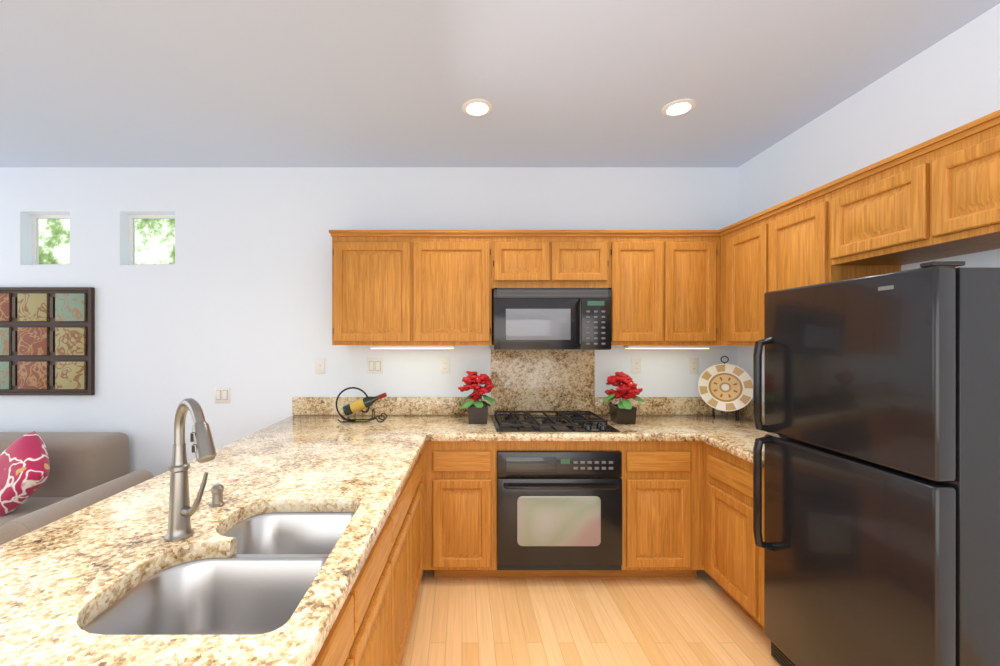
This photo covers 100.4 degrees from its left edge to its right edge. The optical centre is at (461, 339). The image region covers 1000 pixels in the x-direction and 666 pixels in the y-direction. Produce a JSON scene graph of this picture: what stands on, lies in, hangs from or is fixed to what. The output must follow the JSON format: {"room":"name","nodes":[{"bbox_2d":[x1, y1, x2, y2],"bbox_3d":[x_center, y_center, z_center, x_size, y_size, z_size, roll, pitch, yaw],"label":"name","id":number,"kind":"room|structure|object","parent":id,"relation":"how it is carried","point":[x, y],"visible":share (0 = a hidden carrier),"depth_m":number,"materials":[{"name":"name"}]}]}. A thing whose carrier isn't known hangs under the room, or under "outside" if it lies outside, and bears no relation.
{"room":"kitchen","nodes":[
{"label":"kitchen","id":0,"kind":"room"},
{"bbox_2d":[0,167,737,475],"bbox_3d":[-1.270,0.090,3.160,6.900,2.760,0.120,0,0,0],"label":"wall","id":1,"kind":"structure","parent":0,"point":[236,298],"depth_m":3.10,"materials":[{"name":"white paint"}]},
{"bbox_2d":[0,287,94,394],"bbox_3d":[-3.180,0.010,3.081,0.880,0.800,0.030,0,0,0],"label":"art","id":2,"kind":"object","parent":1,"relation":"attached to","point":[47,340],"visible":1,"depth_m":3.07,"materials":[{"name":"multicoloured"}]},
{"bbox_2d":[32,215,69,264],"bbox_3d":[-3.115,-0.760,3.200,0.370,0.400,0.030,0,0,0],"label":"window","id":3,"kind":"structure","parent":1,"relation":"in","point":[35,239],"depth_m":3.19,"materials":[{"name":"white"}]},
{"bbox_2d":[129,215,174,264],"bbox_3d":[-2.349,-0.760,3.200,0.411,0.400,0.030,0,0,0],"label":"window","id":4,"kind":"structure","parent":1,"relation":"in","point":[132,240],"depth_m":3.19,"materials":[{"name":"white"}]},
{"bbox_2d":[214,387,229,402],"bbox_3d":[-1.790,0.410,3.095,0.116,0.116,0.010,0,0,0],"label":"switch plate","id":5,"kind":"object","parent":1,"relation":"attached to","point":[221,394],"visible":1,"depth_m":3.09,"materials":[{"name":"white plastic"}]},
{"bbox_2d":[315,358,324,373],"bbox_3d":[-1.060,0.193,3.091,0.072,0.116,0.016,0,0,0],"label":"switch plate","id":6,"kind":"object","parent":1,"relation":"attached to","point":[319,365],"visible":1,"depth_m":3.09,"materials":[{"name":"white plastic"}]},
{"bbox_2d":[329,230,412,344],"bbox_3d":[-0.603,-0.348,2.929,0.534,0.766,0.338,0,0,0],"label":"upper cabinet","id":7,"kind":"object","parent":1,"relation":"attached to","point":[372,270],"depth_m":2.76,"materials":[{"name":"brown wood"}]},
{"bbox_2d":[370,345,454,348],"bbox_3d":[-0.340,0.049,2.884,0.580,0.025,0.092,0,0,0],"label":"under-cabinet light","id":8,"kind":"object","parent":7,"relation":"attached to","point":[412,346],"visible":0.94,"depth_m":2.84,"materials":[{"name":"white plastic"}]},
{"bbox_2d":[367,358,382,373],"bbox_3d":[-0.650,0.193,3.095,0.116,0.116,0.010,0,0,0],"label":"switch plate","id":9,"kind":"object","parent":1,"relation":"attached to","point":[374,365],"visible":1,"depth_m":3.09,"materials":[{"name":"white plastic"}]},
{"bbox_2d":[440,358,449,373],"bbox_3d":[-0.127,0.193,3.095,0.072,0.116,0.008,0,0,0],"label":"electrical outlet plate","id":10,"kind":"object","parent":1,"relation":"attached to","point":[444,365],"visible":1,"depth_m":3.09,"materials":[{"name":"white plastic"}]},
{"bbox_2d":[413,230,492,344],"bbox_3d":[-0.069,-0.348,2.929,0.534,0.766,0.338,0,0,0],"label":"upper cabinet","id":11,"kind":"object","parent":1,"relation":"attached to","point":[453,269],"depth_m":2.76,"materials":[{"name":"brown wood"}]},
{"bbox_2d":[493,230,552,287],"bbox_3d":[0.397,-0.538,2.929,0.392,0.386,0.338,0,0,0],"label":"upper cabinet","id":12,"kind":"object","parent":1,"relation":"attached to","point":[521,258],"depth_m":2.76,"materials":[{"name":"brown wood"}]},
{"bbox_2d":[292,349,774,457],"bbox_3d":[0.399,0.311,2.529,3.318,0.488,1.138,0,0,0],"label":"backsplash","id":13,"kind":"structure","parent":1,"relation":"attached to","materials":[{"name":"stone"}]},
{"bbox_2d":[553,230,612,289],"bbox_3d":[0.789,-0.538,2.929,0.393,0.386,0.338,0,0,0],"label":"upper cabinet","id":14,"kind":"object","parent":1,"relation":"attached to","point":[581,258],"depth_m":2.76,"materials":[{"name":"brown wood"}]},
{"bbox_2d":[490,288,611,349],"bbox_3d":[0.593,-0.138,2.887,0.769,0.406,0.418,0,0,0],"label":"microwave","id":15,"kind":"object","parent":14,"relation":"attached to","point":[551,318],"visible":1,"depth_m":2.71,"materials":[{"name":"black"}]},
{"bbox_2d":[631,358,640,373],"bbox_3d":[1.300,0.193,3.095,0.072,0.116,0.008,0,0,0],"label":"electrical outlet plate","id":16,"kind":"object","parent":1,"relation":"attached to","point":[635,365],"visible":1,"depth_m":3.09,"materials":[{"name":"white plastic"}]},
{"bbox_2d":[611,230,668,344],"bbox_3d":[1.167,-0.348,2.929,0.360,0.766,0.338,0,0,0],"label":"upper cabinet","id":17,"kind":"object","parent":1,"relation":"attached to","point":[640,292],"depth_m":2.76,"materials":[{"name":"brown wood"}]},
{"bbox_2d":[624,345,709,348],"bbox_3d":[1.420,0.049,2.884,0.560,0.025,0.092,0,0,0],"label":"under-cabinet light","id":18,"kind":"object","parent":17,"relation":"attached to","point":[666,346],"visible":0.94,"depth_m":2.84,"materials":[{"name":"white plastic"}]},
{"bbox_2d":[669,230,716,344],"bbox_3d":[1.538,-0.348,2.929,0.381,0.766,0.338,0,0,0],"label":"upper cabinet","id":19,"kind":"object","parent":1,"relation":"attached to","point":[692,253],"depth_m":2.76,"materials":[{"name":"brown wood"}]},
{"bbox_2d":[689,358,698,373],"bbox_3d":[1.730,0.193,3.095,0.072,0.116,0.008,0,0,0],"label":"electrical outlet plate","id":20,"kind":"object","parent":1,"relation":"attached to","point":[693,365],"visible":1,"depth_m":3.09,"materials":[{"name":"white plastic"}]},
{"bbox_2d":[0,0,999,166],"bbox_3d":[-1.270,-1.340,0.350,6.900,0.100,5.740,0,0,0],"label":"ceiling","id":21,"kind":"structure","parent":0,"point":[287,83],"depth_m":2.03,"materials":[{"name":"white paint"}]},
{"bbox_2d":[462,99,492,116],"bbox_3d":[0.085,-1.284,2.300,0.170,0.012,0.170,0,0,0],"label":"recessed light","id":22,"kind":"object","parent":21,"relation":"in","point":[479,107],"visible":1,"depth_m":2.30,"materials":[{"name":"white glass"}]},
{"bbox_2d":[662,99,695,116],"bbox_3d":[1.200,-1.284,2.300,0.170,0.012,0.170,0,0,0],"label":"recessed light","id":23,"kind":"object","parent":21,"relation":"in","point":[678,107],"visible":1,"depth_m":2.30,"materials":[{"name":"white glass"}]},
{"bbox_2d":[401,570,780,665],"bbox_3d":[-1.270,1.520,0.350,6.900,0.100,5.740,0,0,0],"label":"floor","id":24,"kind":"structure","parent":0,"point":[702,619],"depth_m":2.14,"materials":[{"name":"brown wood"}]},
{"bbox_2d":[0,431,154,544],"bbox_3d":[-3.212,1.021,2.530,2.276,0.899,1.080,0,0,0],"label":"sofa","id":25,"kind":"object","parent":24,"relation":"on","point":[46,478],"visible":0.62,"depth_m":2.63,"materials":[{"name":"fabric"}]},
{"bbox_2d":[0,431,49,518],"bbox_3d":[-2.700,0.810,2.520,0.508,0.508,0.150,0,-20,20],"label":"pillow","id":26,"kind":"object","parent":25,"relation":"on","point":[24,465],"depth_m":2.45,"materials":[{"name":"fabric"}]},
{"bbox_2d":[0,433,435,665],"bbox_3d":[-0.720,1.012,1.325,1.080,0.914,2.250,0,0,0],"label":"base cabinet","id":27,"kind":"object","parent":24,"relation":"on","point":[322,536],"depth_m":1.14,"materials":[{"name":"beige stone"}]},
{"bbox_2d":[165,398,216,541],"bbox_3d":[-0.723,0.356,1.117,0.261,0.398,0.072,0,0,38],"label":"faucet","id":28,"kind":"object","parent":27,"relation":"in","point":[182,511],"visible":1,"depth_m":1.15,"materials":[{"name":"silver metal"}]},
{"bbox_2d":[62,509,367,665],"bbox_3d":[-0.570,0.709,1.117,0.494,0.215,0.709,0,0,0],"label":"sink","id":29,"kind":"object","parent":27,"relation":"in","point":[255,588],"depth_m":1.13,"materials":[{"name":"silver metal"}]},
{"bbox_2d":[210,484,224,506],"bbox_3d":[-0.825,0.522,1.400,0.042,0.067,0.041,0,0,0],"label":"soap dispenser","id":30,"kind":"object","parent":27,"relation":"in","point":[217,490],"visible":1,"depth_m":1.39,"materials":[{"name":"silver metal"}]},
{"bbox_2d":[254,349,763,577],"bbox_3d":[0.399,0.768,2.774,3.318,1.403,0.648,0,0,0],"label":"base cabinet","id":31,"kind":"object","parent":24,"relation":"on","point":[658,451],"depth_m":2.49,"materials":[{"name":"brown wood"}]},
{"bbox_2d":[336,387,386,422],"bbox_3d":[-0.687,0.438,2.830,0.351,0.236,0.088,0,0,0],"label":"wine rack","id":32,"kind":"object","parent":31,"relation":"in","point":[367,401],"visible":1,"depth_m":2.81,"materials":[{"name":"grey metal"}]},
{"bbox_2d":[458,371,496,423],"bbox_3d":[0.102,0.382,2.794,0.261,0.347,0.242,0,0,0],"label":"flower pot","id":33,"kind":"object","parent":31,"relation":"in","point":[477,409],"visible":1,"depth_m":2.74,"materials":[{"name":"brown"}]},
{"bbox_2d":[491,411,619,431],"bbox_3d":[0.580,0.534,2.765,0.740,0.043,0.530,0,0,0],"label":"cooktop","id":34,"kind":"object","parent":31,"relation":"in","point":[572,421],"visible":1,"depth_m":2.65,"materials":[{"name":"black metal"}]},
{"bbox_2d":[497,451,621,569],"bbox_3d":[0.580,1.018,2.440,0.740,0.705,0.097,0,0,0],"label":"oven","id":35,"kind":"object","parent":31,"relation":"in","point":[559,510],"visible":1,"depth_m":2.46,"materials":[{"name":"black metal"}]},
{"bbox_2d":[604,372,644,423],"bbox_3d":[1.085,0.385,2.791,0.276,0.341,0.246,0,0,0],"label":"flower pot","id":36,"kind":"object","parent":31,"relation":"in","point":[624,411],"visible":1,"depth_m":2.74,"materials":[{"name":"brown"}]},
{"bbox_2d":[696,409,774,630],"bbox_3d":[1.719,0.948,2.200,0.678,1.045,0.500,0,0,0],"label":"base cabinet","id":37,"kind":"object","parent":24,"relation":"on","point":[727,551],"depth_m":2.27,"materials":[{"name":"brown wood"}]},
{"bbox_2d":[753,261,999,665],"bbox_3d":[1.691,0.618,1.577,0.726,1.705,0.705,0,0,0],"label":"refrigerator","id":38,"kind":"object","parent":24,"relation":"on","point":[880,544],"visible":1,"depth_m":1.38,"materials":[{"name":"black"}]},
{"bbox_2d":[712,356,738,420],"bbox_3d":[1.839,0.334,2.899,0.147,0.442,0.160,0,0,28],"label":"plate stand","id":39,"kind":"object","parent":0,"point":[736,415],"visible":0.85,"depth_m":2.93,"materials":[{"name":"grey metal"}]},
{"bbox_2d":[698,364,752,410],"bbox_3d":[1.838,0.330,2.896,0.332,0.332,0.022,0,-10,28],"label":"decorative plate","id":40,"kind":"object","parent":39,"relation":"on","point":[725,387],"visible":1,"depth_m":2.89,"materials":[{"name":"beige ceramic"}]},
{"bbox_2d":[738,3,999,401],"bbox_3d":[2.120,0.090,0.350,0.120,2.760,5.500,0,0,0],"label":"wall","id":41,"kind":"structure","parent":0,"point":[950,82],"depth_m":1.99,"materials":[{"name":"white paint"}]},
{"bbox_2d":[725,212,760,345],"bbox_3d":[1.884,-0.348,2.505,0.347,0.766,0.350,0,0,0],"label":"upper cabinet","id":42,"kind":"object","parent":41,"relation":"attached to","point":[743,237],"depth_m":2.52,"materials":[{"name":"brown wood"}]},
{"bbox_2d":[761,185,900,345],"bbox_3d":[1.884,-0.348,2.137,0.347,0.766,0.385,0,0,0],"label":"upper cabinet","id":43,"kind":"object","parent":41,"relation":"attached to","point":[792,230],"depth_m":2.11,"materials":[{"name":"brown wood"}]},
{"bbox_2d":[825,144,987,265],"bbox_3d":[1.884,-0.540,1.734,0.347,0.381,0.418,0,0,0],"label":"upper cabinet","id":44,"kind":"object","parent":41,"relation":"attached to","point":[873,212],"depth_m":1.73,"materials":[{"name":"brown wood"}]},
{"bbox_2d":[921,110,999,249],"bbox_3d":[1.884,-0.540,1.302,0.347,0.381,0.445,0,0,0],"label":"upper cabinet","id":45,"kind":"object","parent":41,"relation":"attached to","point":[937,197],"depth_m":1.43,"materials":[{"name":"brown wood"}]},
{"label":"outside","id":46,"kind":"structure","parent":0,"visible":0},
{"bbox_2d":[39,219,174,263],"bbox_3d":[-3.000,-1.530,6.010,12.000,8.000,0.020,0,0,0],"label":"trees","id":47,"kind":"object","parent":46,"point":[152,227],"depth_m":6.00,"materials":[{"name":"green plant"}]}
]}

